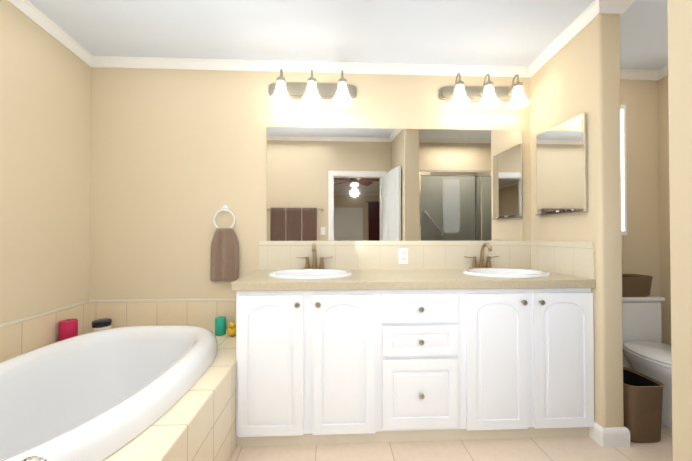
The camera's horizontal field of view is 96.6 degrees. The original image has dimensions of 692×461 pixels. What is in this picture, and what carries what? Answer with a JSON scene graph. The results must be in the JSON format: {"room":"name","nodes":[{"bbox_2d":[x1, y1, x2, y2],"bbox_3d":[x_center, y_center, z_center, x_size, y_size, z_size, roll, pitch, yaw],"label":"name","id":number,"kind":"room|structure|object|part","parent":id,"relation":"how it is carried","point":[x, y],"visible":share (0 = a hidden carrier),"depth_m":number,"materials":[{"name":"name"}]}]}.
{"room":"bathroom","nodes":[
{"label":"bathroom","id":0,"kind":"room"},
{"bbox_2d":[0,0,90,323],"bbox_3d":[-1.825,-0.174,0.950,0.120,2.722,2.480,0,-1,-3],"label":"wall","id":1,"kind":"structure","parent":0,"point":[45,109],"depth_m":1.83,"materials":[{"name":"paint"}]},
{"bbox_2d":[0,301,87,361],"bbox_3d":[-1.762,0.593,1.004,0.011,0.228,2.360,0,-1,-3],"label":"tile wainscot","id":2,"kind":"structure","parent":1,"relation":"on","point":[24,335],"depth_m":1.79,"materials":[{"name":"beige tile"}]},
{"bbox_2d":[8,0,91,63],"bbox_3d":[-1.746,-1.306,1.031,0.046,0.256,2.250,0,-1,-3],"label":"crown molding","id":3,"kind":"structure","parent":1,"relation":"attached to","point":[24,6],"depth_m":1.87,"materials":[{"name":"white wood"}]},
{"bbox_2d":[28,0,667,69],"bbox_3d":[0.352,-1.452,1.121,4.484,0.462,2.600,0,-1,-3],"label":"ceiling","id":4,"kind":"structure","parent":0,"point":[525,33],"depth_m":1.92,"materials":[{"name":"paint"}]},
{"bbox_2d":[89,67,659,299],"bbox_3d":[0.296,-0.159,2.345,4.484,2.722,0.120,0,-1,-3],"label":"wall","id":5,"kind":"structure","parent":0,"point":[178,159],"depth_m":2.23,"materials":[{"name":"paint"}]},
{"bbox_2d":[88,299,235,332],"bbox_3d":[-1.211,0.607,2.203,1.161,0.228,0.014,0,-1,-3],"label":"tile wainscot","id":6,"kind":"structure","parent":5,"relation":"on","point":[193,312],"depth_m":2.20,"materials":[{"name":"beige tile"}]},
{"bbox_2d":[213,205,234,227],"bbox_3d":[-0.872,-0.088,2.214,0.159,0.187,0.034,0,-1,-3],"label":"towel ring","id":7,"kind":"object","parent":5,"relation":"attached to","point":[225,208],"visible":0.88,"depth_m":2.20,"materials":[{"name":"white metal"}]},
{"bbox_2d":[211,228,238,280],"bbox_3d":[-0.861,0.170,2.192,0.195,0.372,0.051,0,-1,-3],"label":"towel","id":8,"kind":"object","parent":7,"relation":"hanging from","point":[224,255],"visible":0.98,"depth_m":2.18,"materials":[{"name":"brown fabric"}]},
{"bbox_2d":[88,55,527,76],"bbox_3d":[-0.208,-1.194,2.251,3.226,0.058,0.046,0,-1,-3],"label":"crown molding","id":9,"kind":"structure","parent":5,"relation":"attached to","point":[97,61],"depth_m":2.24,"materials":[{"name":"white wood"}]},
{"bbox_2d":[268,69,356,104],"bbox_3d":[-0.239,-1.018,2.174,0.644,0.224,0.193,0,-1,-3],"label":"sconce","id":10,"kind":"object","parent":5,"relation":"attached to","point":[310,91],"visible":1,"depth_m":2.20,"materials":[{"name":"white glass"}]},
{"bbox_3d":[-0.451,-0.967,2.135,0.136,0.122,0.136,0,-1,-3],"label":"lamp shade","id":11,"kind":"part","parent":10,"relation":"part of","materials":[{"name":"white glass"}]},
{"bbox_3d":[-0.238,-0.967,2.144,0.136,0.122,0.136,0,-1,-3],"label":"lamp shade","id":12,"kind":"part","parent":10,"relation":"part of","materials":[{"name":"white glass"}]},
{"bbox_3d":[-0.025,-0.967,2.154,0.136,0.122,0.136,0,-1,-3],"label":"lamp shade","id":13,"kind":"part","parent":10,"relation":"part of","materials":[{"name":"white glass"}]},
{"bbox_2d":[267,127,522,240],"bbox_3d":[0.378,-0.341,2.287,1.914,0.833,0.007,0,-1,-3],"label":"vanity mirror","id":14,"kind":"object","parent":5,"relation":"attached to","point":[352,184],"visible":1,"depth_m":2.28,"materials":[{"name":"silver glass"}]},
{"bbox_2d":[399,248,407,263],"bbox_3d":[0.422,0.189,2.268,0.070,0.115,0.008,0,-1,-3],"label":"outlet","id":15,"kind":"object","parent":5,"relation":"attached to","point":[403,255],"visible":1,"depth_m":2.27,"materials":[{"name":"white plastic"}]},
{"bbox_2d":[439,73,528,107],"bbox_3d":[1.020,-1.017,2.230,0.644,0.224,0.193,0,-1,-3],"label":"sconce","id":16,"kind":"object","parent":5,"relation":"attached to","point":[460,94],"visible":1,"depth_m":2.25,"materials":[{"name":"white glass"}]},
{"bbox_3d":[0.808,-0.967,2.191,0.136,0.122,0.136,0,-1,-3],"label":"lamp shade","id":17,"kind":"part","parent":16,"relation":"part of","materials":[{"name":"white glass"}]},
{"bbox_3d":[1.021,-0.967,2.201,0.136,0.122,0.136,0,-1,-3],"label":"lamp shade","id":18,"kind":"part","parent":16,"relation":"part of","materials":[{"name":"white glass"}]},
{"bbox_3d":[1.234,-0.966,2.210,0.136,0.122,0.136,0,-1,-3],"label":"lamp shade","id":19,"kind":"part","parent":16,"relation":"part of","materials":[{"name":"white glass"}]},
{"bbox_2d":[620,105,626,234],"bbox_3d":[1.970,-0.463,2.353,0.340,1.000,0.018,0,-1,-3],"label":"window","id":20,"kind":"structure","parent":5,"relation":"in","point":[623,173],"depth_m":2.36,"materials":[{"name":"white"}]},
{"bbox_2d":[620,69,659,79],"bbox_3d":[1.938,-1.193,2.347,0.816,0.058,0.046,0,-1,-3],"label":"crown molding","id":21,"kind":"structure","parent":5,"relation":"attached to","point":[625,74],"depth_m":2.36,"materials":[{"name":"white wood"}]},
{"bbox_2d":[230,425,672,460],"bbox_3d":[0.327,1.200,-2.343,6.900,0.100,9.460,0,-1,-3],"label":"floor","id":22,"kind":"structure","parent":0,"point":[584,448],"depth_m":1.67,"materials":[{"name":"tile"}]},
{"bbox_2d":[103,331,236,460],"bbox_3d":[-1.172,0.948,1.026,1.194,0.480,2.360,0,-1,-3],"label":"tub surround","id":23,"kind":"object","parent":22,"relation":"on","point":[196,421],"depth_m":1.29,"materials":[{"name":"tile"}]},
{"bbox_2d":[22,456,46,460],"bbox_3d":[-0.761,0.626,0.738,0.068,0.153,0.068,0,-1,-3],"label":"tub valve","id":24,"kind":"object","parent":23,"relation":"on","point":[34,458],"visible":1,"depth_m":0.75,"materials":[{"name":"silver metal"}]},
{"bbox_2d":[58,319,77,340],"bbox_3d":[-1.744,0.637,1.935,0.124,0.159,0.124,0,-1,-3],"label":"candle","id":25,"kind":"object","parent":23,"relation":"on","point":[67,328],"visible":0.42,"depth_m":1.90,"materials":[{"name":"red wax"}]},
{"bbox_2d":[91,318,111,331],"bbox_3d":[-1.637,0.660,2.065,0.108,0.116,0.108,0,-1,-3],"label":"jar","id":26,"kind":"object","parent":23,"relation":"on","point":[101,324],"visible":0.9,"depth_m":2.03,"materials":[{"name":"black"}]},
{"bbox_2d":[0,325,217,460],"bbox_3d":[-1.167,0.868,1.310,0.940,0.526,1.465,0,-1,-3],"label":"tub","id":27,"kind":"object","parent":23,"relation":"in","point":[100,395],"visible":0.9,"depth_m":1.54,"materials":[{"name":"white ceramic"}]},
{"bbox_2d":[215,316,225,335],"bbox_3d":[-0.869,0.656,2.134,0.072,0.124,0.072,0,-1,-3],"label":"candle","id":28,"kind":"object","parent":23,"relation":"on","point":[220,325],"visible":1,"depth_m":2.11,"materials":[{"name":"teal wax"}]},
{"bbox_2d":[227,322,235,335],"bbox_3d":[-0.774,0.669,2.105,0.072,0.099,0.106,0,-1,-3],"label":"duck","id":29,"kind":"object","parent":23,"relation":"on","point":[231,330],"visible":0.98,"depth_m":2.08},
{"bbox_2d":[231,285,594,446],"bbox_3d":[0.399,0.760,1.982,2.030,0.876,0.590,0,-1,-3],"label":"bathroom vanity","id":30,"kind":"object","parent":22,"relation":"on","point":[343,342],"depth_m":1.72,"materials":[{"name":"white wood"}]},
{"bbox_2d":[231,269,594,284],"bbox_3d":[0.389,0.307,1.997,2.050,0.050,0.571,0,-1,-3],"label":"countertop","id":31,"kind":"structure","parent":30,"relation":"on","point":[362,276],"depth_m":1.76,"materials":[{"name":"beige stone"}]},
{"bbox_2d":[259,269,354,280],"bbox_3d":[-0.225,0.348,1.961,0.536,0.167,0.396,0,-1,-3],"label":"sink","id":32,"kind":"object","parent":31,"relation":"in","point":[272,274],"depth_m":2.04,"materials":[{"name":"white ceramic"}]},
{"bbox_2d":[295,241,334,268],"bbox_3d":[-0.222,0.185,2.152,0.264,0.198,0.156,0,-1,-3],"label":"faucet","id":33,"kind":"object","parent":31,"relation":"on","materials":[{"name":"gold metal"}]},
{"bbox_2d":[471,241,494,264],"bbox_3d":[0.997,0.186,2.207,0.264,0.198,0.156,0,-1,-3],"label":"faucet","id":34,"kind":"object","parent":31,"relation":"on","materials":[{"name":"gold metal"}]},
{"bbox_2d":[451,265,570,276],"bbox_3d":[1.040,0.349,2.018,0.536,0.167,0.396,0,-1,-3],"label":"sink","id":35,"kind":"object","parent":31,"relation":"in","point":[475,270],"depth_m":2.14,"materials":[{"name":"white ceramic"}]},
{"bbox_2d":[623,367,663,442],"bbox_3d":[1.691,1.035,1.854,0.237,0.324,0.278,0,-1,-3],"label":"trash can","id":36,"kind":"object","parent":22,"relation":"on","point":[642,401],"visible":0.54,"depth_m":1.73,"materials":[{"name":"plastic"}]},
{"bbox_2d":[622,295,671,428],"bbox_3d":[2.015,0.833,1.994,0.470,0.730,0.705,0,-1,-3],"label":"toilet","id":37,"kind":"object","parent":22,"relation":"on","point":[646,351],"visible":0.38,"depth_m":2.08,"materials":[{"name":"white ceramic"}]},
{"bbox_2d":[622,274,652,296],"bbox_3d":[2.004,0.398,2.251,0.391,0.144,0.175,0,-1,-3],"label":"basket","id":38,"kind":"object","parent":37,"relation":"on","point":[636,285],"visible":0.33,"depth_m":2.17,"materials":[{"name":"wicker"}]},
{"bbox_2d":[530,14,623,427],"bbox_3d":[1.480,-0.042,2.032,0.128,2.482,0.610,0,-1,-3],"label":"wall","id":39,"kind":"structure","parent":0,"point":[578,74],"depth_m":1.74,"materials":[{"name":"paint"}]},
{"bbox_2d":[535,113,587,215],"bbox_3d":[1.398,-0.400,2.025,0.034,0.582,0.422,0,-1,-3],"label":"medicine cabinet mirror","id":40,"kind":"object","parent":39,"relation":"attached to","point":[562,168],"visible":0.98,"depth_m":1.98,"materials":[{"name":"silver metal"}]},
{"bbox_2d":[524,0,615,77],"bbox_3d":[1.402,-1.223,1.993,0.060,0.110,0.606,0,-1,-3],"label":"crown molding","id":41,"kind":"structure","parent":39,"relation":"attached to","point":[585,18],"depth_m":1.90,"materials":[{"name":"white wood"}]},
{"bbox_2d":[592,421,629,446],"bbox_3d":[1.537,1.148,1.994,0.044,0.100,0.584,0,-1,-3],"label":"baseboard","id":42,"kind":"structure","parent":39,"relation":"attached to","point":[609,437],"depth_m":1.70,"materials":[{"name":"white wood"}]},
{"bbox_2d":[616,0,635,15],"bbox_3d":[1.556,-1.223,2.000,0.070,0.110,0.606,0,-1,-3],"label":"crown molding","id":43,"kind":"structure","parent":39,"relation":"attached to","point":[621,5],"depth_m":1.72,"materials":[{"name":"white wood"}]},
{"bbox_2d":[658,75,670,344],"bbox_3d":[2.534,-0.172,1.144,0.120,2.722,2.480,0,-1,-3],"label":"wall","id":44,"kind":"structure","parent":0,"point":[664,190],"depth_m":2.34,"materials":[{"name":"paint"}]},
{"bbox_2d":[654,64,667,80],"bbox_3d":[2.449,-1.304,1.213,0.046,0.256,2.360,0,-1,-3],"label":"crown molding","id":45,"kind":"structure","parent":44,"relation":"attached to","point":[664,70],"depth_m":2.32,"materials":[{"name":"white wood"}]},
{"bbox_2d":[667,0,691,460],"bbox_3d":[0.964,-0.141,0.387,0.175,2.642,0.868,0,-1,-3],"label":"wall","id":46,"kind":"structure","parent":0,"point":[679,13],"depth_m":0.79,"materials":[{"name":"paint"}]}
]}

